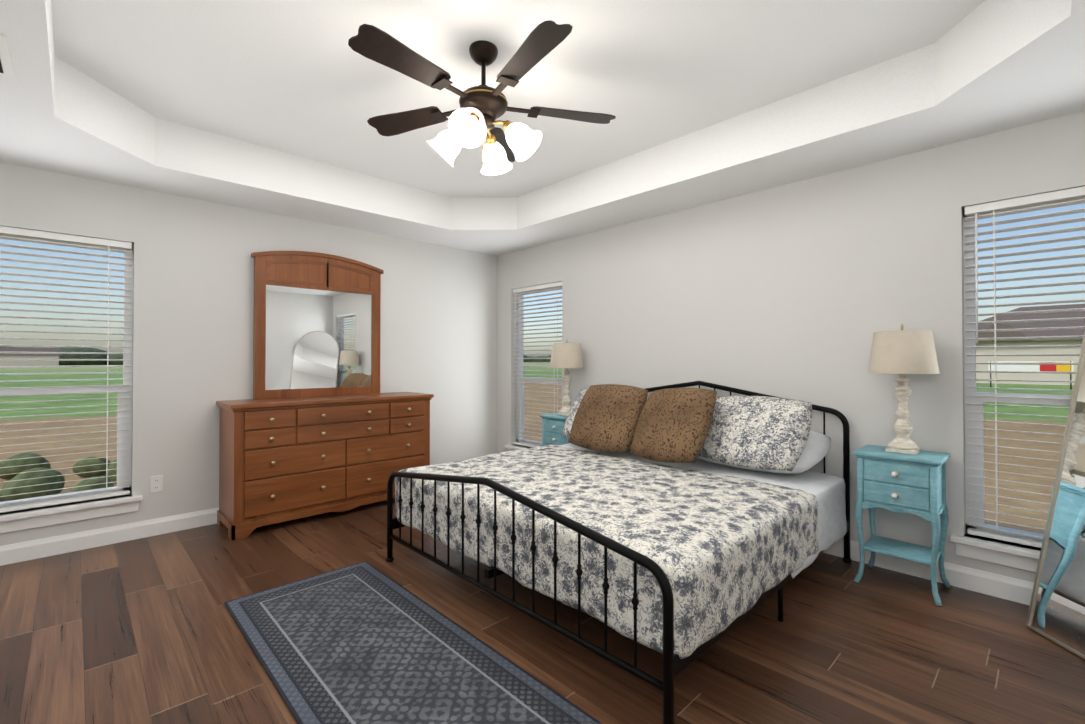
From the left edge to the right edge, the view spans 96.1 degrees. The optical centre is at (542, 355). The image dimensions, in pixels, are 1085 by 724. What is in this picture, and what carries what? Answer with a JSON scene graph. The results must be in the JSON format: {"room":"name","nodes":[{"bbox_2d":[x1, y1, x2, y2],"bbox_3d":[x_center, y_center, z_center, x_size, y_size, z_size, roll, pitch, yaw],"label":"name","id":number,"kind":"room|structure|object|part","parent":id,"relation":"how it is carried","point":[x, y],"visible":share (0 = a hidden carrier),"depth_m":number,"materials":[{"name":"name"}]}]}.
{"room":"bedroom","nodes":[
{"label":"bedroom","id":0,"kind":"room"},
{"bbox_2d":[0,162,496,545],"bbox_3d":[-2.162,-0.143,4.133,4.700,2.840,0.150,1,-1,-44],"label":"wall","id":1,"kind":"structure","parent":0,"point":[193,311],"depth_m":3.70,"materials":[{"name":"paint"}]},
{"bbox_2d":[0,234,132,507],"bbox_3d":[-3.230,0.089,3.145,0.894,1.757,0.064,1,-1,-44],"label":"window","id":2,"kind":"structure","parent":1,"relation":"in","point":[125,457],"depth_m":3.39,"materials":[{"name":"white plastic"}]},
{"bbox_2d":[0,226,131,512],"bbox_3d":[-3.183,0.083,3.096,0.870,1.743,0.066,1,-1,-44],"label":"window blinds","id":3,"kind":"object","parent":2,"relation":"attached to","point":[20,232],"visible":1,"depth_m":3.17,"materials":[{"name":"white plastic"}]},
{"bbox_2d":[0,494,142,533],"bbox_3d":[-3.165,1.020,3.068,1.004,0.107,0.120,1,-1,-44],"label":"window sill","id":4,"kind":"structure","parent":1,"relation":"attached to","point":[29,519],"depth_m":3.13,"materials":[{"name":"white wood"}]},
{"bbox_2d":[0,507,218,565],"bbox_3d":[-2.101,1.219,4.063,4.350,0.115,0.016,1,-1,-44],"label":"baseboard","id":5,"kind":"structure","parent":1,"relation":"attached to","point":[45,547],"depth_m":3.25,"materials":[{"name":"white wood"}]},
{"bbox_2d":[150,475,162,492],"bbox_3d":[-2.737,0.910,3.459,0.072,0.116,0.009,1,-1,-44],"label":"wall outlet","id":6,"kind":"object","parent":1,"relation":"attached to","point":[156,483],"visible":1,"depth_m":3.46,"materials":[{"name":"white plastic"}]},
{"bbox_2d":[0,498,1084,723],"bbox_3d":[-0.344,1.308,2.224,4.700,0.100,5.400,1,-1,-44],"label":"floor","id":7,"kind":"structure","parent":0,"point":[146,630],"depth_m":2.12,"materials":[{"name":"brown wood"}]},
{"bbox_2d":[216,251,433,539],"bbox_3d":[-1.724,0.201,4.059,1.585,2.151,0.519,1,-1,-44],"label":"dresser","id":8,"kind":"object","parent":7,"relation":"on","point":[319,423],"visible":0.98,"depth_m":3.95,"materials":[{"name":"brown wood"}]},
{"bbox_2d":[251,251,383,399],"bbox_3d":[-1.887,-0.264,4.183,1.074,1.220,0.061,1,-1,-44],"label":"mirror","id":9,"kind":"object","parent":8,"relation":"on","point":[316,333],"depth_m":4.13,"materials":[{"name":"brown wood"}]},
{"bbox_2d":[224,561,601,723],"bbox_3d":[-0.504,1.248,1.850,0.740,0.010,2.440,1,-1,-44],"label":"rug","id":10,"kind":"object","parent":7,"relation":"on","point":[364,642],"visible":0.96,"depth_m":1.99,"materials":[{"name":"fabric"}]},
{"bbox_2d":[539,413,568,445],"bbox_3d":[0.215,0.917,4.519,0.336,0.732,0.390,1,-1,-44],"label":"nightstand","id":11,"kind":"object","parent":7,"relation":"on","point":[552,426],"visible":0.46,"depth_m":4.45,"materials":[{"name":"teal paint"}]},
{"bbox_2d":[550,339,583,415],"bbox_3d":[0.226,0.197,4.530,0.320,0.707,0.320,1,-1,-44],"label":"lamp","id":12,"kind":"object","parent":11,"relation":"on","point":[566,355],"visible":0.92,"depth_m":4.43,"materials":[{"name":"beige fabric"}]},
{"bbox_3d":[0.226,0.000,4.532,0.320,0.230,0.320,1,-1,-44],"label":"lamp shade","id":13,"kind":"part","parent":12,"relation":"part of","materials":[{"name":"fabric"}]},
{"bbox_2d":[386,381,851,723],"bbox_3d":[0.465,0.725,3.017,2.075,1.082,2.057,1,-1,-44],"label":"bed","id":14,"kind":"object","parent":7,"relation":"on","point":[680,527],"visible":1,"depth_m":2.42,"materials":[{"name":"white fabric"}]},
{"bbox_2d":[395,444,818,658],"bbox_3d":[0.261,0.877,2.819,1.419,0.358,2.057,1,-1,-44],"label":"quilt","id":15,"kind":"object","parent":14,"relation":"on","point":[723,544],"depth_m":2.18,"materials":[{"name":"white fabric"}]},
{"bbox_2d":[697,430,830,473],"bbox_3d":[1.366,0.583,3.194,0.480,0.200,0.900,-25,16,-38],"label":"pillow","id":16,"kind":"object","parent":14,"relation":"on","point":[817,446],"depth_m":2.91,"materials":[{"name":"fabric"}]},
{"bbox_2d":[852,445,950,605],"bbox_3d":[1.974,0.898,2.687,0.336,0.732,0.390,1,-1,-44],"label":"nightstand","id":17,"kind":"object","parent":7,"relation":"on","point":[904,483],"visible":0.98,"depth_m":2.62,"materials":[{"name":"teal paint"}]},
{"bbox_2d":[868,324,939,454],"bbox_3d":[1.988,0.178,2.694,0.320,0.707,0.320,1,-1,-44],"label":"lamp","id":18,"kind":"object","parent":17,"relation":"on","point":[902,352],"visible":1,"depth_m":2.62,"materials":[{"name":"beige fabric"}]},
{"bbox_3d":[1.988,-0.018,2.696,0.320,0.230,0.320,1,-1,-44],"label":"lamp shade","id":19,"kind":"part","parent":18,"relation":"part of","materials":[{"name":"fabric"}]},
{"bbox_2d":[1026,332,1084,658],"bbox_3d":[2.415,0.367,1.861,0.386,1.769,0.800,0,-1,2],"label":"floor mirror","id":20,"kind":"object","parent":7,"relation":"on","point":[1056,612],"visible":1,"depth_m":2.19,"materials":[{"name":"clear glass"}]},
{"bbox_2d":[0,0,1084,255],"bbox_3d":[-0.344,-1.392,2.252,4.700,0.420,5.400,1,-1,-44],"label":"ceiling","id":21,"kind":"structure","parent":0,"point":[270,106],"depth_m":2.61,"materials":[{"name":"paint"}]},
{"bbox_2d":[0,34,14,77],"bbox_3d":[-2.209,-1.179,1.846,0.270,0.012,0.360,1,-1,-44],"label":"ceiling vent","id":22,"kind":"object","parent":21,"relation":"in","point":[6,67],"visible":0.98,"depth_m":1.94,"materials":[{"name":"white plastic"}]},
{"bbox_2d":[348,20,615,174],"bbox_3d":[-0.297,-1.198,2.321,1.264,0.567,1.284,1,-1,-44],"label":"ceiling fan","id":23,"kind":"object","parent":21,"relation":"hanging from","point":[472,122],"visible":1,"depth_m":2.26,"materials":[{"name":"brown metal"}]},
{"bbox_2d":[497,110,1084,582],"bbox_3d":[1.297,-0.146,3.814,0.150,2.840,5.400,1,-1,-44],"label":"wall","id":24,"kind":"structure","parent":0,"point":[803,290],"depth_m":3.18,"materials":[{"name":"paint"}]},
{"bbox_2d":[505,444,532,450],"bbox_3d":[-0.068,1.041,5.131,0.120,0.107,0.897,1,-1,-44],"label":"window sill","id":25,"kind":"structure","parent":24,"relation":"attached to","point":[512,447],"depth_m":5.32,"materials":[{"name":"white wood"}]},
{"bbox_2d":[516,287,561,445],"bbox_3d":[-0.001,0.123,5.205,0.064,1.730,0.787,1,-1,-44],"label":"window","id":26,"kind":"structure","parent":24,"relation":"in","point":[521,412],"depth_m":5.44,"materials":[{"name":"white plastic"}]},
{"bbox_2d":[513,281,561,447],"bbox_3d":[-0.050,0.117,5.157,0.066,1.716,0.763,1,-1,-44],"label":"window blinds","id":27,"kind":"object","parent":26,"relation":"attached to","point":[555,285],"visible":0.69,"depth_m":5.17,"materials":[{"name":"white plastic"}]},
{"bbox_2d":[823,538,1033,605],"bbox_3d":[1.237,1.216,3.743,0.016,0.115,5.100,1,-1,-44],"label":"baseboard","id":28,"kind":"structure","parent":24,"relation":"attached to","point":[998,586],"depth_m":2.65,"materials":[{"name":"white wood"}]},
{"bbox_2d":[950,533,1040,571],"bbox_3d":[2.610,1.033,2.340,0.120,0.107,1.001,1,-1,-44],"label":"window sill","id":29,"kind":"structure","parent":24,"relation":"attached to","point":[1006,554],"depth_m":2.54,"materials":[{"name":"white wood"}]},
{"bbox_2d":[963,197,1084,540],"bbox_3d":[2.677,0.080,2.414,0.064,1.800,0.891,1,-1,-44],"label":"window","id":30,"kind":"structure","parent":24,"relation":"in","point":[971,464],"depth_m":2.69,"materials":[{"name":"white plastic"}]},
{"bbox_2d":[964,186,1084,547],"bbox_3d":[2.628,0.074,2.367,0.066,1.786,0.867,1,-1,-44],"label":"window blinds","id":31,"kind":"object","parent":30,"relation":"attached to","point":[1039,199],"visible":0.92,"depth_m":2.53,"materials":[{"name":"white plastic"}]},
{"label":"outside","id":32,"kind":"structure","parent":0,"visible":0},
{"bbox_2d":[0,363,1073,533],"bbox_3d":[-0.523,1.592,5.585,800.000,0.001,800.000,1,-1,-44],"label":"ground","id":33,"kind":"structure","parent":32,"point":[988,458],"depth_m":10.71,"materials":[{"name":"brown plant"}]},
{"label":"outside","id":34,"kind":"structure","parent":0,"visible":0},
{"bbox_2d":[0,304,1084,501],"bbox_3d":[12.441,-0.981,-1.773,486.332,7.997,525.405,1,-1,-44],"label":"scenery","id":35,"kind":"structure","parent":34,"point":[19,469],"depth_m":31.18,"materials":[{"name":"green plant"}]}
]}

